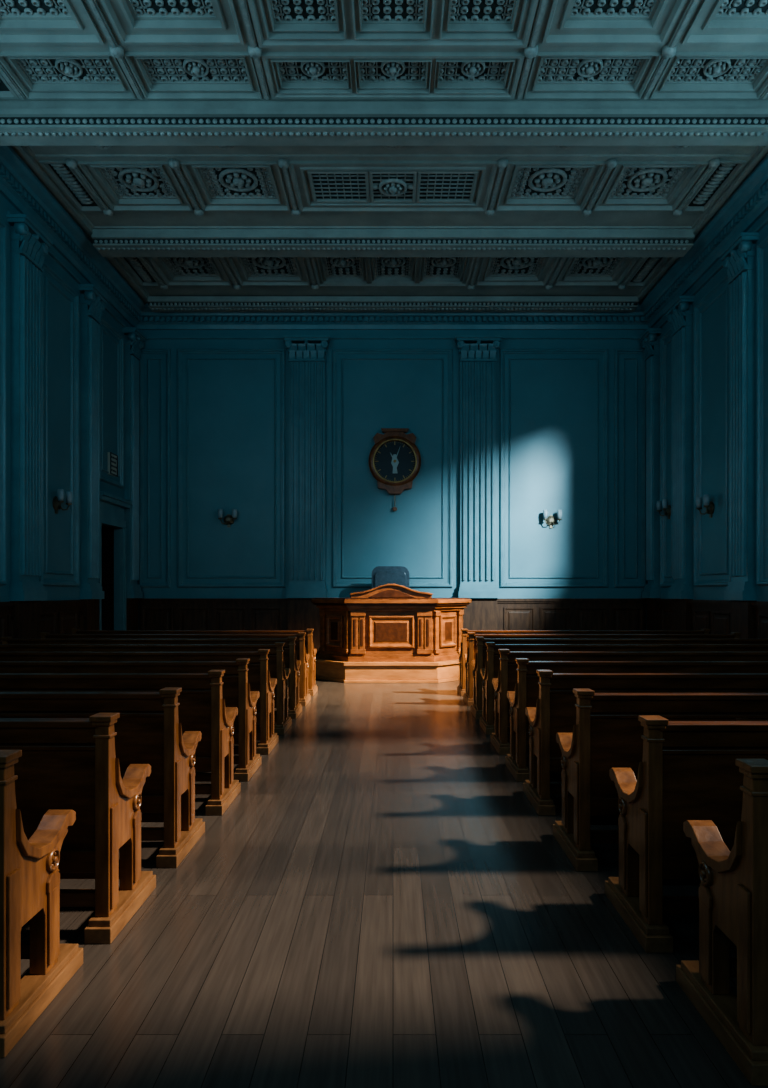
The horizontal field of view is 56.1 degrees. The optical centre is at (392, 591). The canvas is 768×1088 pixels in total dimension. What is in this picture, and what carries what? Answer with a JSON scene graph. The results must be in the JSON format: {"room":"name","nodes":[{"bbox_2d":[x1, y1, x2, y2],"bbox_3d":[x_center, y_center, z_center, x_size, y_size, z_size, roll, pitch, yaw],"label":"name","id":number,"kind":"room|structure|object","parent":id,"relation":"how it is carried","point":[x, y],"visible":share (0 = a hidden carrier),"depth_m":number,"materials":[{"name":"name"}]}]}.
{"room":"courtroom","nodes":[
{"label":"courtroom","id":0,"kind":"room"},
{"bbox_2d":[0,193,131,629],"bbox_3d":[-5.610,-2.475,6.100,0.120,8.150,18.800,0,0,0],"label":"wall","id":1,"kind":"structure","parent":0,"point":[58,306],"depth_m":12.02,"materials":[{"name":"teal paint"}]},
{"bbox_2d":[7,214,52,638],"bbox_3d":[-5.410,-1.915,10.750,0.280,7.030,0.820,0,0,0],"label":"pilaster","id":2,"kind":"object","parent":1,"relation":"attached to","point":[29,243],"visible":0.99,"depth_m":10.53,"materials":[{"name":"teal paint"}]},
{"bbox_2d":[0,220,123,585],"bbox_3d":[-5.520,-2.660,12.060,0.060,5.120,5.320,0,0,0],"label":"trim","id":3,"kind":"structure","parent":1,"relation":"attached to","point":[3,228],"depth_m":12.30,"materials":[{"name":"teal paint"}]},
{"bbox_2d":[53,489,72,513],"bbox_3d":[-5.447,-1.480,11.850,0.205,0.380,0.410,0,0,0],"label":"wall sconce","id":4,"kind":"object","parent":1,"relation":"attached to","point":[57,500],"visible":1,"depth_m":11.80,"materials":[{"name":"gold metal"}]},
{"bbox_2d":[0,599,127,643],"bbox_3d":[-5.505,0.870,6.250,0.090,1.460,18.500,0,0,0],"label":"wainscoting","id":5,"kind":"structure","parent":1,"relation":"attached to","point":[58,616],"depth_m":11.70,"materials":[{"name":"brown wood"}]},
{"bbox_2d":[0,146,145,327],"bbox_3d":[-5.380,-5.760,6.245,0.340,0.640,18.490,0,0,0],"label":"trim","id":6,"kind":"structure","parent":1,"relation":"attached to","point":[19,184],"depth_m":11.78,"materials":[{"name":"teal paint"}]},
{"bbox_2d":[78,284,108,629],"bbox_3d":[-5.410,-1.915,13.025,0.280,7.030,0.670,0,0,0],"label":"pilaster","id":7,"kind":"object","parent":1,"relation":"attached to","point":[93,301],"visible":0.96,"depth_m":12.85,"materials":[{"name":"teal paint"}]},
{"bbox_2d":[108,452,117,476],"bbox_3d":[-5.518,-2.510,14.180,0.065,0.420,0.360,0,0,0],"label":"vent","id":8,"kind":"object","parent":1,"relation":"attached to","point":[112,458],"visible":1,"depth_m":14.13,"materials":[{"name":"metal"}]},
{"bbox_2d":[98,491,132,629],"bbox_3d":[-5.750,-0.130,14.060,0.800,3.460,1.480,0,0,0],"label":"door","id":9,"kind":"structure","parent":1,"relation":"in","point":[112,507],"depth_m":14.62,"materials":[{"name":"teal paint"}]},
{"bbox_2d":[122,327,146,629],"bbox_3d":[-5.410,-1.915,15.090,0.280,7.030,0.640,0,0,0],"label":"pilaster","id":10,"kind":"object","parent":1,"relation":"attached to","point":[134,340],"visible":0.94,"depth_m":14.92,"materials":[{"name":"teal paint"}]},
{"bbox_2d":[0,679,767,1087],"bbox_3d":[-0.010,1.675,6.250,11.680,0.150,19.100,0,0,0],"label":"floor","id":11,"kind":"structure","parent":0,"point":[382,902],"depth_m":3.20,"materials":[{"name":"brown wood"}]},
{"bbox_2d":[0,750,82,1057],"bbox_3d":[-3.210,1.085,2.785,3.756,1.030,0.630,0,0,0],"label":"pew","id":12,"kind":"object","parent":11,"relation":"on","point":[29,871],"visible":1,"depth_m":2.67,"materials":[{"name":"brown wood"}]},
{"bbox_2d":[0,713,155,943],"bbox_3d":[-3.160,1.085,3.585,3.756,1.030,0.630,0,0,0],"label":"pew","id":13,"kind":"object","parent":11,"relation":"on","point":[64,763],"visible":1,"depth_m":3.35,"materials":[{"name":"brown wood"}]},
{"bbox_2d":[0,687,204,867],"bbox_3d":[-3.130,1.085,4.485,3.756,1.030,0.630,0,0,0],"label":"pew","id":14,"kind":"object","parent":11,"relation":"on","point":[148,728],"visible":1,"depth_m":4.25,"materials":[{"name":"brown wood"}]},
{"bbox_2d":[0,670,240,815],"bbox_3d":[-3.100,1.085,5.465,3.756,1.030,0.630,0,0,0],"label":"pew","id":15,"kind":"object","parent":11,"relation":"on","point":[202,708],"visible":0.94,"depth_m":5.21,"materials":[{"name":"brown wood"}]},
{"bbox_2d":[0,658,261,781],"bbox_3d":[-3.100,1.085,6.385,3.756,1.030,0.630,0,0,0],"label":"pew","id":16,"kind":"object","parent":11,"relation":"on","point":[236,692],"visible":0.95,"depth_m":6.13,"materials":[{"name":"brown wood"}]},
{"bbox_2d":[0,649,278,754],"bbox_3d":[-3.100,1.085,7.385,3.756,1.030,0.630,0,0,0],"label":"pew","id":17,"kind":"object","parent":11,"relation":"on","point":[259,679],"visible":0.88,"depth_m":7.13,"materials":[{"name":"brown wood"}]},
{"bbox_2d":[0,642,291,734],"bbox_3d":[-3.100,1.085,8.385,3.756,1.030,0.630,0,0,0],"label":"pew","id":18,"kind":"object","parent":11,"relation":"on","point":[276,665],"visible":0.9,"depth_m":8.13,"materials":[{"name":"brown wood"}]},
{"bbox_2d":[0,637,301,718],"bbox_3d":[-3.100,1.085,9.385,3.756,1.030,0.630,0,0,0],"label":"pew","id":19,"kind":"object","parent":11,"relation":"on","point":[289,655],"visible":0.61,"depth_m":9.13,"materials":[{"name":"brown wood"}]},
{"bbox_2d":[39,632,310,705],"bbox_3d":[-3.100,1.085,10.385,3.756,1.030,0.630,0,0,0],"label":"pew","id":20,"kind":"object","parent":11,"relation":"on","point":[300,649],"visible":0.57,"depth_m":10.13,"materials":[{"name":"brown wood"}]},
{"bbox_2d":[70,629,317,695],"bbox_3d":[-3.100,1.085,11.365,3.756,1.030,0.630,0,0,0],"label":"pew","id":21,"kind":"object","parent":11,"relation":"on","point":[312,688],"visible":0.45,"depth_m":11.10,"materials":[{"name":"brown wood"}]},
{"bbox_2d":[311,584,471,682],"bbox_3d":[-0.030,0.728,13.325,3.020,1.745,1.350,0,0,0],"label":"bench","id":22,"kind":"object","parent":11,"relation":"on","point":[387,633],"visible":0.93,"depth_m":12.83,"materials":[{"name":"brown wood"}]},
{"bbox_2d":[457,629,710,695],"bbox_3d":[2.970,1.085,11.365,3.856,1.030,0.630,0,0,0],"label":"pew","id":23,"kind":"object","parent":11,"relation":"on","point":[465,642],"visible":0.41,"depth_m":11.10,"materials":[{"name":"brown wood"}]},
{"bbox_2d":[463,632,740,705],"bbox_3d":[2.970,1.085,10.385,3.856,1.030,0.630,0,0,0],"label":"pew","id":24,"kind":"object","parent":11,"relation":"on","point":[472,649],"visible":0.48,"depth_m":10.13,"materials":[{"name":"brown wood"}]},
{"bbox_2d":[470,637,767,718],"bbox_3d":[2.970,1.085,9.385,3.856,1.030,0.630,0,0,0],"label":"pew","id":25,"kind":"object","parent":11,"relation":"on","point":[478,663],"visible":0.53,"depth_m":9.13,"materials":[{"name":"brown wood"}]},
{"bbox_2d":[479,642,767,734],"bbox_3d":[2.970,1.085,8.385,3.856,1.030,0.630,0,0,0],"label":"pew","id":26,"kind":"object","parent":11,"relation":"on","point":[492,665],"visible":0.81,"depth_m":8.13,"materials":[{"name":"brown wood"}]},
{"bbox_2d":[490,649,767,754],"bbox_3d":[2.970,1.085,7.385,3.856,1.030,0.630,0,0,0],"label":"pew","id":27,"kind":"object","parent":11,"relation":"on","point":[506,680],"visible":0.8,"depth_m":7.13,"materials":[{"name":"brown wood"}]},
{"bbox_2d":[505,658,767,781],"bbox_3d":[2.970,1.085,6.385,3.856,1.030,0.630,0,0,0],"label":"pew","id":28,"kind":"object","parent":11,"relation":"on","point":[526,693],"visible":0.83,"depth_m":6.13,"materials":[{"name":"brown wood"}]},
{"bbox_2d":[523,670,767,815],"bbox_3d":[2.970,1.085,5.465,3.856,1.030,0.630,0,0,0],"label":"pew","id":29,"kind":"object","parent":11,"relation":"on","point":[554,712],"visible":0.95,"depth_m":5.21,"materials":[{"name":"brown wood"}]},
{"bbox_2d":[553,688,767,870],"bbox_3d":[2.980,1.085,4.435,3.856,1.030,0.630,0,0,0],"label":"pew","id":30,"kind":"object","parent":11,"relation":"on","point":[607,733],"visible":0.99,"depth_m":4.19,"materials":[{"name":"brown wood"}]},
{"bbox_2d":[605,715,767,952],"bbox_3d":[3.050,1.085,3.505,3.856,1.030,0.630,0,0,0],"label":"pew","id":31,"kind":"object","parent":11,"relation":"on","point":[687,770],"visible":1,"depth_m":3.27,"materials":[{"name":"brown wood"}]},
{"bbox_2d":[676,759,767,1085],"bbox_3d":[3.090,1.085,2.645,3.856,1.030,0.630,0,0,0],"label":"pew","id":32,"kind":"object","parent":11,"relation":"on","point":[733,889],"visible":1,"depth_m":2.45,"materials":[{"name":"brown wood"}]},
{"bbox_3d":[-0.030,1.420,14.630,2.720,0.360,1.240,0,0,0],"label":"dais","id":33,"kind":"object","parent":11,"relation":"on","visible":0},
{"bbox_2d":[372,566,409,588],"bbox_3d":[-0.050,0.351,14.590,0.820,1.763,0.660,0,0,0],"label":"armchair","id":34,"kind":"object","parent":33,"relation":"on","point":[381,575],"visible":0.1,"depth_m":14.73,"materials":[{"name":"blue leather"}]},
{"bbox_2d":[0,0,767,302],"bbox_3d":[-0.010,-6.310,6.250,11.480,0.580,19.100,0,0,0],"label":"ceiling","id":35,"kind":"structure","parent":0,"point":[51,49],"depth_m":9.81,"materials":[{"name":"paint"}]},
{"bbox_2d":[0,0,767,289],"bbox_3d":[0.000,-6.055,9.513,9.260,0.090,9.726,0,0,0],"label":"trim","id":36,"kind":"structure","parent":35,"relation":"attached to","point":[116,50],"depth_m":8.83,"materials":[{"name":"paint"}]},
{"bbox_2d":[0,100,767,145],"bbox_3d":[-0.010,-5.913,9.110,10.960,0.373,0.460,0,0,0],"label":"ceiling beam","id":37,"kind":"structure","parent":35,"relation":"attached to","point":[22,122],"depth_m":8.94,"materials":[{"name":"blue paint"}]},
{"bbox_2d":[92,229,693,256],"bbox_3d":[0.000,-5.950,12.325,10.100,0.300,0.530,0,0,0],"label":"ceiling beam","id":38,"kind":"structure","parent":35,"relation":"attached to","point":[108,242],"depth_m":12.12,"materials":[{"name":"blue paint"}]},
{"bbox_2d":[137,330,647,629],"bbox_3d":[-0.010,-2.475,15.650,11.360,8.150,0.300,0,0,0],"label":"wall","id":39,"kind":"structure","parent":0,"point":[232,402],"depth_m":15.50,"materials":[{"name":"teal paint"}]},
{"bbox_2d":[218,509,236,526],"bbox_3d":[-3.530,-1.580,15.398,0.410,0.380,0.205,0,0,0],"label":"wall sconce","id":40,"kind":"object","parent":39,"relation":"attached to","point":[228,519],"visible":1,"depth_m":15.35,"materials":[{"name":"gold metal"}]},
{"bbox_2d":[283,335,329,655],"bbox_3d":[-1.840,-1.915,15.360,0.980,7.030,0.280,0,0,0],"label":"pilaster","id":41,"kind":"object","parent":39,"relation":"attached to","point":[307,353],"visible":0.96,"depth_m":15.37,"materials":[{"name":"teal paint"}]},
{"bbox_2d":[138,349,646,586],"bbox_3d":[-0.010,-2.660,15.470,10.920,5.120,0.060,0,0,0],"label":"trim","id":42,"kind":"structure","parent":39,"relation":"attached to","point":[180,352],"depth_m":15.47,"materials":[{"name":"teal paint"}]},
{"bbox_2d":[137,303,647,338],"bbox_3d":[-0.010,-5.760,15.330,11.080,0.640,0.340,0,0,0],"label":"trim","id":43,"kind":"structure","parent":39,"relation":"attached to","point":[150,320],"depth_m":15.38,"materials":[{"name":"teal paint"}]},
{"bbox_2d":[138,599,646,629],"bbox_3d":[-0.010,0.870,15.455,10.880,1.460,0.090,0,0,0],"label":"wainscoting","id":44,"kind":"structure","parent":39,"relation":"attached to","point":[154,614],"depth_m":15.45,"materials":[{"name":"brown wood"}]},
{"bbox_2d":[369,428,420,510],"bbox_3d":[0.040,-2.611,15.422,1.120,1.759,0.155,0,0,0],"label":"wall clock","id":45,"kind":"object","parent":39,"relation":"attached to","point":[394,458],"visible":1,"depth_m":15.40,"materials":[{"name":"brown wood"}]},
{"bbox_2d":[455,335,501,629],"bbox_3d":[1.820,-1.915,15.360,0.980,7.030,0.280,0,0,0],"label":"pilaster","id":46,"kind":"object","parent":39,"relation":"attached to","point":[478,360],"visible":0.98,"depth_m":15.37,"materials":[{"name":"teal paint"}]},
{"bbox_2d":[543,510,561,527],"bbox_3d":[3.400,-1.560,15.398,0.410,0.380,0.205,0,0,0],"label":"wall sconce","id":47,"kind":"object","parent":39,"relation":"attached to","point":[551,520],"visible":1,"depth_m":15.35,"materials":[{"name":"gold metal"}]},
{"bbox_2d":[147,296,638,311],"bbox_3d":[0.000,-5.981,15.000,10.100,0.238,0.380,0,0,0],"label":"ceiling beam","id":48,"kind":"structure","parent":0,"point":[155,303],"depth_m":14.86,"materials":[{"name":"blue paint"}]},
{"bbox_2d":[652,210,767,600],"bbox_3d":[5.590,-2.475,6.100,0.120,8.150,18.800,0,0,0],"label":"wall","id":49,"kind":"structure","parent":0,"point":[714,316],"depth_m":12.39,"materials":[{"name":"teal paint"}]},
{"bbox_2d":[638,328,661,629],"bbox_3d":[5.390,-1.915,15.110,0.280,7.030,0.600,0,0,0],"label":"pilaster","id":50,"kind":"object","parent":49,"relation":"attached to","point":[649,340],"visible":0.98,"depth_m":14.96,"materials":[{"name":"teal paint"}]},
{"bbox_2d":[656,499,670,518],"bbox_3d":[5.428,-1.650,14.400,0.205,0.380,0.410,0,0,0],"label":"wall sconce","id":51,"kind":"object","parent":49,"relation":"attached to","point":[664,503],"visible":1,"depth_m":14.35,"materials":[{"name":"gold metal"}]},
{"bbox_2d":[664,296,694,629],"bbox_3d":[5.390,-1.915,13.575,0.280,7.030,0.770,0,0,0],"label":"pilaster","id":52,"kind":"object","parent":49,"relation":"attached to","point":[679,313],"visible":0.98,"depth_m":13.35,"materials":[{"name":"teal paint"}]},
{"bbox_2d":[639,153,767,327],"bbox_3d":[5.360,-5.760,6.245,0.340,0.640,18.490,0,0,0],"label":"trim","id":53,"kind":"structure","parent":49,"relation":"attached to","point":[748,203],"depth_m":12.07,"materials":[{"name":"teal paint"}]},
{"bbox_2d":[696,494,713,517],"bbox_3d":[5.428,-1.480,12.500,0.205,0.380,0.410,0,0,0],"label":"wall sconce","id":54,"kind":"object","parent":49,"relation":"attached to","point":[709,505],"visible":1,"depth_m":12.45,"materials":[{"name":"gold metal"}]},
{"bbox_2d":[656,599,767,638],"bbox_3d":[5.485,0.870,6.250,0.090,1.460,18.500,0,0,0],"label":"trim","id":55,"kind":"structure","parent":49,"relation":"attached to","point":[714,615],"depth_m":12.33,"materials":[{"name":"brown wood"}]},
{"bbox_2d":[660,236,767,586],"bbox_3d":[5.500,-2.660,12.590,0.060,5.120,4.380,0,0,0],"label":"trim","id":56,"kind":"structure","parent":49,"relation":"attached to","point":[697,316],"depth_m":12.90,"materials":[{"name":"teal paint"}]},
{"bbox_2d":[719,232,758,638],"bbox_3d":[5.390,-1.915,11.240,0.280,7.030,0.740,0,0,0],"label":"pilaster","id":57,"kind":"object","parent":49,"relation":"attached to","point":[739,256],"visible":0.94,"depth_m":11.03,"materials":[{"name":"teal paint"}]}
]}

